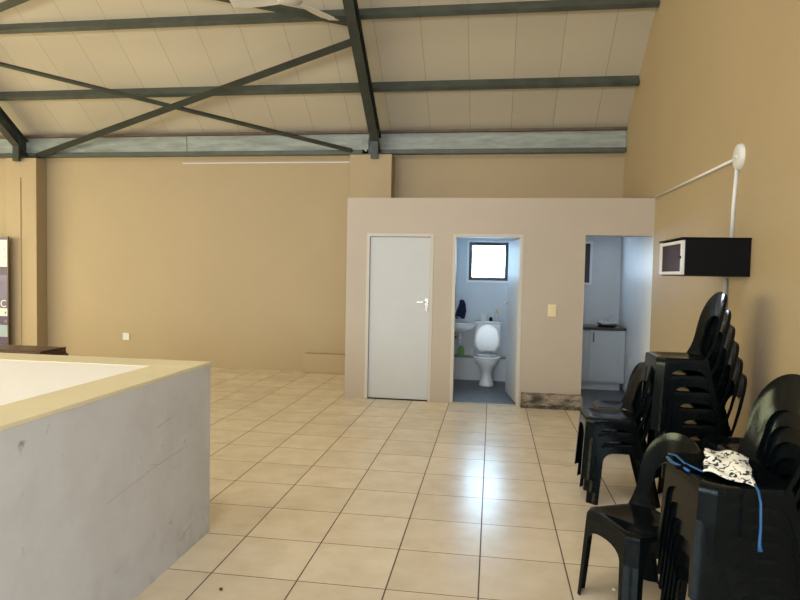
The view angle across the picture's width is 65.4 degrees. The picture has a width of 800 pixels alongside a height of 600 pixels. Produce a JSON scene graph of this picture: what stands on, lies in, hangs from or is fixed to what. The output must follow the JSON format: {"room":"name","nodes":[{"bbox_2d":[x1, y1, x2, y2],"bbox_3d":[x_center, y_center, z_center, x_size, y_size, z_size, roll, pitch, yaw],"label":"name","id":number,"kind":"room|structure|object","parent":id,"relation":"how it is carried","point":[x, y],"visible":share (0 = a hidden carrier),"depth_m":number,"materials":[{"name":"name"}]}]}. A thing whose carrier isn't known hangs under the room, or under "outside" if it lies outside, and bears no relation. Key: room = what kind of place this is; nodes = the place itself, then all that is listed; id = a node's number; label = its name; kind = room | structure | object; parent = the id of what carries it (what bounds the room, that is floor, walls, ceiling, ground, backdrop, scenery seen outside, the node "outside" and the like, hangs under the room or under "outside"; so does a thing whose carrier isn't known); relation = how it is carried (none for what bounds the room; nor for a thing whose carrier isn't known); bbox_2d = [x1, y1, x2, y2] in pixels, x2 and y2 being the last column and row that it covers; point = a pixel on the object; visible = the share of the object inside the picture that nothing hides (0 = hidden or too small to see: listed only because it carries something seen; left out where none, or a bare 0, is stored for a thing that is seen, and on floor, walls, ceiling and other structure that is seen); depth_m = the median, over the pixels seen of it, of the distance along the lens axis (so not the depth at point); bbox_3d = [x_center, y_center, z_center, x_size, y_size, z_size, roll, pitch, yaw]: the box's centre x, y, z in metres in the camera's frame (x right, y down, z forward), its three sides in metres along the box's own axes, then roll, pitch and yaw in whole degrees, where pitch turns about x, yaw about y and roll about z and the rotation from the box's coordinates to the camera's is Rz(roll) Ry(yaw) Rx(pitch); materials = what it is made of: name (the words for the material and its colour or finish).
{"room":"community hall","nodes":[
{"label":"community hall","id":0,"kind":"room"},
{"bbox_2d":[6,158,46,345],"bbox_3d":[-6.377,-0.677,10.652,0.560,3.430,0.259,1,2,8],"label":"pillar","id":1,"kind":"structure","parent":0,"point":[26,194],"depth_m":10.54,"materials":[{"name":"beige paint"}]},
{"bbox_2d":[0,106,28,161],"bbox_3d":[-6.842,-4.886,6.903,0.180,5.424,7.220,1,2,8],"label":"rafter","id":2,"kind":"object","parent":1,"relation":"on","point":[9,130],"visible":0.93,"depth_m":10.31,"materials":[{"name":"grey metal"}]},
{"bbox_2d":[0,0,29,11],"bbox_3d":[-3.683,-4.110,7.696,6.165,0.995,0.114,2,3,21],"label":"brace","id":3,"kind":"object","parent":2,"relation":"attached to","point":[7,4],"visible":1,"depth_m":8.25,"materials":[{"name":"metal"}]},
{"bbox_2d":[0,62,351,152],"bbox_3d":[-3.646,-2.961,9.348,5.868,1.247,0.047,1,2,-6],"label":"brace","id":4,"kind":"object","parent":2,"relation":"attached to","point":[5,65],"visible":1,"depth_m":9.37,"materials":[{"name":"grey metal"}]},
{"bbox_2d":[35,39,350,157],"bbox_3d":[-3.362,-2.906,9.353,5.931,1.239,0.123,2,3,22],"label":"brace","id":5,"kind":"object","parent":1,"relation":"attached to","point":[344,44],"visible":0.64,"depth_m":9.13,"materials":[{"name":"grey metal"}]},
{"bbox_2d":[0,153,624,370],"bbox_3d":[-3.540,-0.849,10.471,14.295,3.900,0.230,1,2,8],"label":"wall","id":6,"kind":"structure","parent":0,"point":[244,265],"depth_m":10.24,"materials":[{"name":"beige paint"}]},
{"bbox_2d":[123,333,129,339],"bbox_3d":[-4.643,0.617,10.569,0.120,0.120,0.017,1,2,8],"label":"wall socket","id":7,"kind":"object","parent":6,"relation":"attached to","point":[126,336],"visible":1,"depth_m":10.56,"materials":[{"name":"grey plastic"}]},
{"bbox_2d":[183,162,349,163],"bbox_3d":[-2.158,-2.221,10.086,2.890,0.018,0.016,1,2,8],"label":"cable trunking","id":8,"kind":"object","parent":6,"relation":"attached to","point":[212,162],"visible":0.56,"depth_m":10.12,"materials":[{"name":"grey plastic"}]},
{"bbox_2d":[0,127,627,158],"bbox_3d":[-3.539,-2.533,10.202,13.890,0.352,0.167,1,2,8],"label":"beam","id":9,"kind":"structure","parent":6,"relation":"attached to","point":[582,140],"depth_m":9.79,"materials":[{"name":"metal"}]},
{"bbox_2d":[455,298,465,318],"bbox_3d":[0.946,0.131,9.691,0.171,0.317,0.071,1,2,8],"label":"hand towel","id":10,"kind":"object","parent":6,"relation":"hanging from","point":[461,310],"visible":0.96,"depth_m":9.66,"materials":[{"name":"blue fabric"}]},
{"bbox_2d":[467,240,510,282],"bbox_3d":[1.375,-0.598,9.681,0.660,0.650,0.106,1,2,8],"label":"window","id":11,"kind":"structure","parent":6,"relation":"in","point":[487,260],"depth_m":9.69,"materials":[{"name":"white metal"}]},
{"bbox_2d":[584,241,592,284],"bbox_3d":[2.589,-0.567,9.502,0.645,0.650,0.106,1,2,8],"label":"window","id":12,"kind":"structure","parent":6,"relation":"in","point":[589,244],"depth_m":9.45,"materials":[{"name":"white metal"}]},
{"bbox_2d":[0,0,655,135],"bbox_3d":[-4.649,-5.006,2.918,14.095,5.258,14.797,1,2,8],"label":"ceiling","id":13,"kind":"structure","parent":0,"point":[611,42],"depth_m":8.87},
{"bbox_2d":[229,0,337,20],"bbox_3d":[-1.244,-3.969,6.400,1.026,1.834,1.184,1,2,8],"label":"ceiling fan","id":14,"kind":"object","parent":13,"relation":"hanging from","point":[235,3],"visible":1,"depth_m":6.51,"materials":[{"name":"white metal"}]},
{"bbox_2d":[0,75,638,100],"bbox_3d":[-3.635,-3.150,9.461,13.885,0.152,0.134,1,2,8],"label":"ceiling beam","id":15,"kind":"structure","parent":13,"relation":"attached to","point":[633,80],"depth_m":9.01,"materials":[{"name":"grey metal"}]},
{"bbox_2d":[0,0,659,33],"bbox_3d":[-3.759,-3.766,8.509,13.885,0.152,0.134,1,2,8],"label":"ceiling beam","id":16,"kind":"structure","parent":13,"relation":"attached to","point":[547,5],"depth_m":8.02,"materials":[{"name":"grey metal"}]},
{"bbox_2d":[349,154,394,197],"bbox_3d":[-0.458,-0.522,9.759,0.655,3.430,0.297,1,2,8],"label":"pillar","id":17,"kind":"structure","parent":0,"point":[369,178],"depth_m":9.55,"materials":[{"name":"beige paint"}]},
{"bbox_2d":[342,0,380,158],"bbox_3d":[-0.839,-4.730,6.016,0.180,5.424,7.220,1,2,8],"label":"rafter","id":18,"kind":"object","parent":17,"relation":"on","point":[351,9],"visible":0.93,"depth_m":8.50,"materials":[{"name":"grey metal"}]},
{"bbox_2d":[216,0,346,25],"bbox_3d":[-3.678,-4.052,7.741,6.162,1.000,0.072,1,2,-4],"label":"brace","id":19,"kind":"object","parent":18,"relation":"attached to","point":[299,12],"visible":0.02,"depth_m":7.91,"materials":[{"name":"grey metal"}]},
{"bbox_2d":[134,367,689,599],"bbox_3d":[-4.673,1.444,3.205,14.295,0.100,15.047,1,2,8],"label":"floor","id":20,"kind":"structure","parent":0,"point":[313,497],"depth_m":4.49,"materials":[{"name":"tile"}]},
{"bbox_2d":[0,236,9,344],"bbox_3d":[-7.056,-0.022,10.550,1.000,2.105,0.140,1,2,8],"label":"banner","id":21,"kind":"object","parent":20,"relation":"on","point":[4,241],"visible":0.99,"depth_m":10.47,"materials":[{"name":"white"}]},
{"bbox_2d":[0,344,68,355],"bbox_3d":[-4.433,0.866,6.492,1.880,0.782,0.380,1,2,8],"label":"side table","id":22,"kind":"object","parent":20,"relation":"on","point":[22,349],"visible":0.18,"depth_m":6.34,"materials":[{"name":"brown wood"}]},
{"bbox_2d":[0,353,210,599],"bbox_3d":[-3.342,0.921,2.504,3.906,1.058,3.293,1,2,8],"label":"counter","id":23,"kind":"object","parent":20,"relation":"on","point":[105,461],"depth_m":2.87,"materials":[{"name":"grey paint"}]},
{"bbox_2d":[303,352,344,373],"bbox_3d":[-0.996,1.020,9.977,1.108,0.310,0.147,1,2,8],"label":"ledge","id":24,"kind":"object","parent":20,"relation":"on","point":[328,363],"visible":0.56,"depth_m":9.94,"materials":[{"name":"beige paint"}]},
{"bbox_2d":[454,354,505,380],"bbox_3d":[1.333,1.050,9.619,1.120,0.372,0.172,1,2,8],"label":"ledge","id":25,"kind":"object","parent":20,"relation":"on","point":[465,367],"visible":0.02,"depth_m":9.59,"materials":[{"name":"grey tile"}]},
{"bbox_2d":[458,345,463,354],"bbox_3d":[0.948,0.764,9.664,0.104,0.180,0.102,1,2,8],"label":"soap bottle","id":26,"kind":"object","parent":25,"relation":"on","point":[461,348],"visible":0.8,"depth_m":9.62,"materials":[{"name":"green plastic"}]},
{"bbox_2d":[470,348,474,355],"bbox_3d":[1.119,0.802,9.630,0.064,0.112,0.064,1,2,8],"label":"cup","id":27,"kind":"object","parent":25,"relation":"on","point":[472,350],"visible":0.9,"depth_m":9.61,"materials":[{"name":"white paper"}]},
{"bbox_2d":[473,320,501,386],"bbox_3d":[1.290,0.780,9.246,0.415,0.940,0.697,1,2,8],"label":"toilet","id":28,"kind":"object","parent":20,"relation":"on","point":[487,333],"visible":1,"depth_m":9.33,"materials":[{"name":"white ceramic"}]},
{"bbox_2d":[479,314,486,320],"bbox_3d":[1.266,0.263,9.475,0.116,0.103,0.116,1,2,8],"label":"toilet roll","id":29,"kind":"object","parent":28,"relation":"on","point":[483,317],"visible":1,"depth_m":9.43,"materials":[{"name":"white paper"}]},
{"bbox_2d":[494,309,498,320],"bbox_3d":[1.465,0.230,9.444,0.072,0.180,0.071,1,2,8],"label":"spray bottle","id":30,"kind":"object","parent":28,"relation":"on","point":[496,315],"visible":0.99,"depth_m":9.42,"materials":[{"name":"grey plastic"}]},
{"bbox_2d":[520,392,582,410],"bbox_3d":[1.852,1.241,7.644,0.747,0.180,0.121,1,2,8],"label":"plinth","id":31,"kind":"object","parent":20,"relation":"on","point":[573,402],"visible":1,"depth_m":7.60,"materials":[{"name":"brown stone"}]},
{"bbox_2d":[581,330,625,389],"bbox_3d":[2.644,0.847,9.197,1.185,0.865,0.596,1,2,8],"label":"base cabinet","id":32,"kind":"object","parent":20,"relation":"on","point":[603,351],"visible":0.43,"depth_m":8.89,"materials":[{"name":"grey laminate"}]},
{"bbox_2d":[583,324,625,330],"bbox_3d":[2.616,0.392,9.192,1.268,0.038,0.587,1,2,8],"label":"countertop","id":33,"kind":"structure","parent":32,"relation":"on","point":[585,326],"depth_m":8.88,"materials":[{"name":"black stone"}]},
{"bbox_2d":[596,315,617,326],"bbox_3d":[3.019,0.302,9.094,0.280,0.166,0.330,1,2,8],"label":"dish rack","id":34,"kind":"object","parent":33,"relation":"on","point":[604,323],"visible":1,"depth_m":8.99,"materials":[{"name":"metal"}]},
{"bbox_2d":[596,321,617,326],"bbox_3d":[3.018,0.355,9.096,0.280,0.060,0.330,1,2,8],"label":"tray","id":35,"kind":"object","parent":34,"relation":"on","point":[601,323],"depth_m":8.97,"materials":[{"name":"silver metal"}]},
{"bbox_2d":[592,362,642,408],"bbox_3d":[2.033,0.993,5.808,0.455,0.843,0.440,1,2,8],"label":"chair","id":36,"kind":"object","parent":20,"relation":"on","point":[612,404],"visible":0.29,"depth_m":5.91,"materials":[{"name":"black plastic"}]},
{"bbox_2d":[579,394,660,508],"bbox_3d":[1.626,1.036,4.606,0.514,0.843,0.440,1,2,8],"label":"chair","id":37,"kind":"object","parent":20,"relation":"on","point":[608,448],"visible":0.34,"depth_m":4.43,"materials":[{"name":"black plastic"}]},
{"bbox_2d":[577,375,657,496],"bbox_3d":[1.607,0.948,4.605,0.514,0.843,0.440,1,2,8],"label":"chair","id":38,"kind":"object","parent":37,"relation":"on","point":[607,435],"visible":0.45,"depth_m":4.43,"materials":[{"name":"black plastic"}]},
{"bbox_2d":[574,362,655,482],"bbox_3d":[1.588,0.860,4.604,0.514,0.843,0.440,1,2,8],"label":"chair","id":39,"kind":"object","parent":38,"relation":"on","point":[594,420],"visible":0.91,"depth_m":4.47,"materials":[{"name":"black plastic"}]},
{"bbox_2d":[577,433,700,599],"bbox_3d":[1.197,1.094,3.077,0.482,0.843,0.440,0,3,-17],"label":"chair","id":40,"kind":"object","parent":20,"relation":"on","point":[631,528],"visible":0.6,"depth_m":3.10,"materials":[{"name":"black plastic"}]},
{"bbox_2d":[657,373,746,492],"bbox_3d":[2.174,0.990,4.472,0.514,0.970,0.440,1,2,8],"label":"chair","id":41,"kind":"object","parent":20,"relation":"on","point":[741,392],"visible":0.2,"depth_m":4.36,"materials":[{"name":"black plastic"}]},
{"bbox_2d":[656,357,742,477],"bbox_3d":[2.147,0.876,4.471,0.514,0.970,0.440,1,2,8],"label":"chair","id":42,"kind":"object","parent":41,"relation":"on","point":[691,428],"visible":0.34,"depth_m":4.29,"materials":[{"name":"black plastic"}]},
{"bbox_2d":[652,341,738,478],"bbox_3d":[2.119,0.761,4.471,0.514,0.970,0.440,1,2,8],"label":"chair","id":43,"kind":"object","parent":42,"relation":"on","point":[689,411],"visible":0.37,"depth_m":4.29,"materials":[{"name":"black plastic"}]},
{"bbox_2d":[646,324,734,463],"bbox_3d":[2.092,0.647,4.470,0.514,0.970,0.440,1,2,8],"label":"chair","id":44,"kind":"object","parent":43,"relation":"on","point":[682,395],"visible":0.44,"depth_m":4.29,"materials":[{"name":"black plastic"}]},
{"bbox_2d":[643,308,730,439],"bbox_3d":[2.064,0.533,4.470,0.514,0.970,0.440,1,2,8],"label":"chair","id":45,"kind":"object","parent":44,"relation":"on","point":[680,378],"visible":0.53,"depth_m":4.30,"materials":[{"name":"black plastic"}]},
{"bbox_2d":[640,292,727,434],"bbox_3d":[2.037,0.419,4.469,0.514,0.970,0.440,1,2,8],"label":"chair","id":46,"kind":"object","parent":45,"relation":"on","point":[664,364],"visible":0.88,"depth_m":4.32,"materials":[{"name":"black plastic"}]},
{"bbox_2d":[672,564,790,599],"bbox_3d":[1.427,1.121,2.548,0.510,0.843,0.440,1,2,1],"label":"chair","id":47,"kind":"object","parent":20,"relation":"on","point":[682,573],"visible":0.12,"depth_m":2.66,"materials":[{"name":"black plastic"}]},
{"bbox_2d":[668,474,799,599],"bbox_3d":[1.418,1.054,2.546,0.510,0.843,0.440,1,2,1],"label":"chair","id":48,"kind":"object","parent":47,"relation":"on","point":[751,585],"visible":0.17,"depth_m":2.35,"materials":[{"name":"black plastic"}]},
{"bbox_2d":[664,459,799,599],"bbox_3d":[1.409,0.987,2.543,0.510,0.843,0.440,1,2,1],"label":"chair","id":49,"kind":"object","parent":48,"relation":"on","point":[747,568],"visible":0.23,"depth_m":2.35,"materials":[{"name":"black plastic"}]},
{"bbox_2d":[660,442,799,599],"bbox_3d":[1.400,0.920,2.540,0.510,0.843,0.440,1,2,1],"label":"chair","id":50,"kind":"object","parent":49,"relation":"on","point":[747,550],"visible":0.21,"depth_m":2.35,"materials":[{"name":"black plastic"}]},
{"bbox_2d":[658,426,799,599],"bbox_3d":[1.392,0.853,2.538,0.510,0.843,0.440,1,2,1],"label":"chair","id":51,"kind":"object","parent":50,"relation":"on","point":[737,535],"visible":0.3,"depth_m":2.34,"materials":[{"name":"black plastic"}]},
{"bbox_2d":[657,410,799,599],"bbox_3d":[1.383,0.785,2.535,0.510,0.843,0.440,1,2,1],"label":"chair","id":52,"kind":"object","parent":51,"relation":"on","point":[742,515],"visible":0.3,"depth_m":2.34,"materials":[{"name":"black plastic"}]},
{"bbox_2d":[655,374,799,599],"bbox_3d":[1.374,0.718,2.532,0.510,0.843,0.440,1,2,1],"label":"chair","id":53,"kind":"object","parent":52,"relation":"on","point":[711,496],"visible":0.66,"depth_m":2.38,"materials":[{"name":"black plastic"}]},
{"bbox_2d":[666,452,759,475],"bbox_3d":[1.313,0.672,2.608,0.351,0.040,0.272,1,2,8],"label":"strap","id":54,"kind":"object","parent":53,"relation":"on","point":[688,462],"visible":0.44,"depth_m":2.58,"materials":[{"name":"blue fabric"}]},
{"bbox_2d":[703,448,762,551],"bbox_3d":[1.289,0.767,2.451,0.186,0.280,0.362,2,3,19],"label":"patterned cloth","id":55,"kind":"object","parent":53,"relation":"on","point":[728,464],"visible":1,"depth_m":2.46,"materials":[{"name":"white fabric"}]},
{"bbox_3d":[2.160,1.081,3.810,0.473,0.843,0.440,1,2,8],"label":"chair","id":56,"kind":"object","parent":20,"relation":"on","visible":0},
{"bbox_3d":[2.141,0.993,3.809,0.473,0.844,0.440,1,2,8],"label":"chair","id":57,"kind":"object","parent":56,"relation":"on","visible":0},
{"bbox_2d":[701,436,742,452],"bbox_3d":[2.122,0.904,3.808,0.473,0.843,0.440,1,2,8],"label":"chair","id":58,"kind":"object","parent":57,"relation":"on","point":[710,442],"visible":0.09,"depth_m":3.94,"materials":[{"name":"black plastic"}]},
{"bbox_2d":[344,198,655,405],"bbox_3d":[1.171,0.022,7.818,3.757,2.573,0.120,1,2,8],"label":"wall partition","id":59,"kind":"structure","parent":0,"point":[555,231],"depth_m":7.70,"materials":[{"name":"beige paint"}]},
{"bbox_2d":[364,233,433,400],"bbox_3d":[-0.011,0.216,7.975,0.858,2.125,0.172,1,2,8],"label":"door","id":60,"kind":"structure","parent":59,"relation":"in","point":[399,269],"depth_m":7.96,"materials":[{"name":"grey paint"}]},
{"bbox_2d":[450,234,523,405],"bbox_3d":[1.140,0.229,8.220,0.865,2.125,0.897,1,2,8],"label":"door","id":61,"kind":"structure","parent":59,"relation":"in","point":[515,266],"depth_m":7.88,"materials":[{"name":"grey paint"}]},
{"bbox_2d":[548,304,555,316],"bbox_3d":[1.866,0.130,7.650,0.100,0.150,0.016,1,2,8],"label":"light switch","id":62,"kind":"object","parent":59,"relation":"attached to","point":[551,307],"visible":1,"depth_m":7.65,"materials":[{"name":"beige plastic"}]},
{"bbox_2d":[619,0,799,436],"bbox_3d":[2.386,-2.922,1.980,0.200,9.004,15.047,1,2,8],"label":"wall","id":63,"kind":"structure","parent":0,"point":[716,76],"depth_m":5.28,"materials":[{"name":"beige paint"}]},
{"bbox_2d":[654,159,731,197],"bbox_3d":[2.848,-1.168,6.187,0.026,0.026,2.440,1,2,8],"label":"cable conduit","id":64,"kind":"object","parent":63,"relation":"attached to","point":[729,161],"visible":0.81,"depth_m":5.86,"materials":[{"name":"grey plastic"}]},
{"bbox_2d":[659,237,751,276],"bbox_3d":[2.411,-0.336,4.988,0.496,0.290,0.657,1,2,8],"label":"microwave","id":65,"kind":"object","parent":63,"relation":"attached to","point":[682,256],"visible":1,"depth_m":4.68,"materials":[{"name":"black metal"}]},
{"bbox_2d":[723,278,727,307],"bbox_3d":[2.633,0.630,5.102,0.034,1.610,0.046,1,2,8],"label":"metal pipe","id":66,"kind":"object","parent":63,"relation":"attached to","point":[725,281],"visible":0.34,"depth_m":5.06,"materials":[{"name":"white metal"}]},
{"bbox_2d":[730,168,738,237],"bbox_3d":[2.655,-0.756,4.952,0.032,0.573,0.082,1,2,8],"label":"cable conduit","id":67,"kind":"object","parent":63,"relation":"attached to","point":[736,173],"visible":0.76,"depth_m":4.95,"materials":[{"name":"grey plastic"}]},
{"bbox_2d":[732,143,744,169],"bbox_3d":[2.650,-1.123,4.893,0.036,0.206,0.206,1,2,8],"label":"junction box","id":68,"kind":"object","parent":63,"relation":"attached to","point":[738,159],"visible":1,"depth_m":4.85,"materials":[{"name":"grey plastic"}]},
{"bbox_3d":[1.879,0.871,3.125,0.455,0.844,0.440,1,2,8],"label":"chair","id":69,"kind":"object","parent":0,"visible":0},
{"bbox_2d":[717,443,739,451],"bbox_3d":[1.860,0.792,3.124,0.455,0.843,0.440,1,2,8],"label":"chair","id":70,"kind":"object","parent":69,"relation":"on","point":[724,446],"visible":0.05,"depth_m":3.27,"materials":[{"name":"black plastic"}]},
{"bbox_3d":[0.632,0.003,8.863,0.100,2.500,1.789,1,2,8],"label":"wall","id":71,"kind":"structure","parent":0,"visible":0},
{"bbox_2d":[455,316,476,344],"bbox_3d":[0.968,0.455,9.440,0.412,0.440,0.586,1,2,8],"label":"basin","id":72,"kind":"object","parent":71,"relation":"attached to","point":[459,327],"visible":0.8,"depth_m":9.26,"materials":[{"name":"white ceramic"}]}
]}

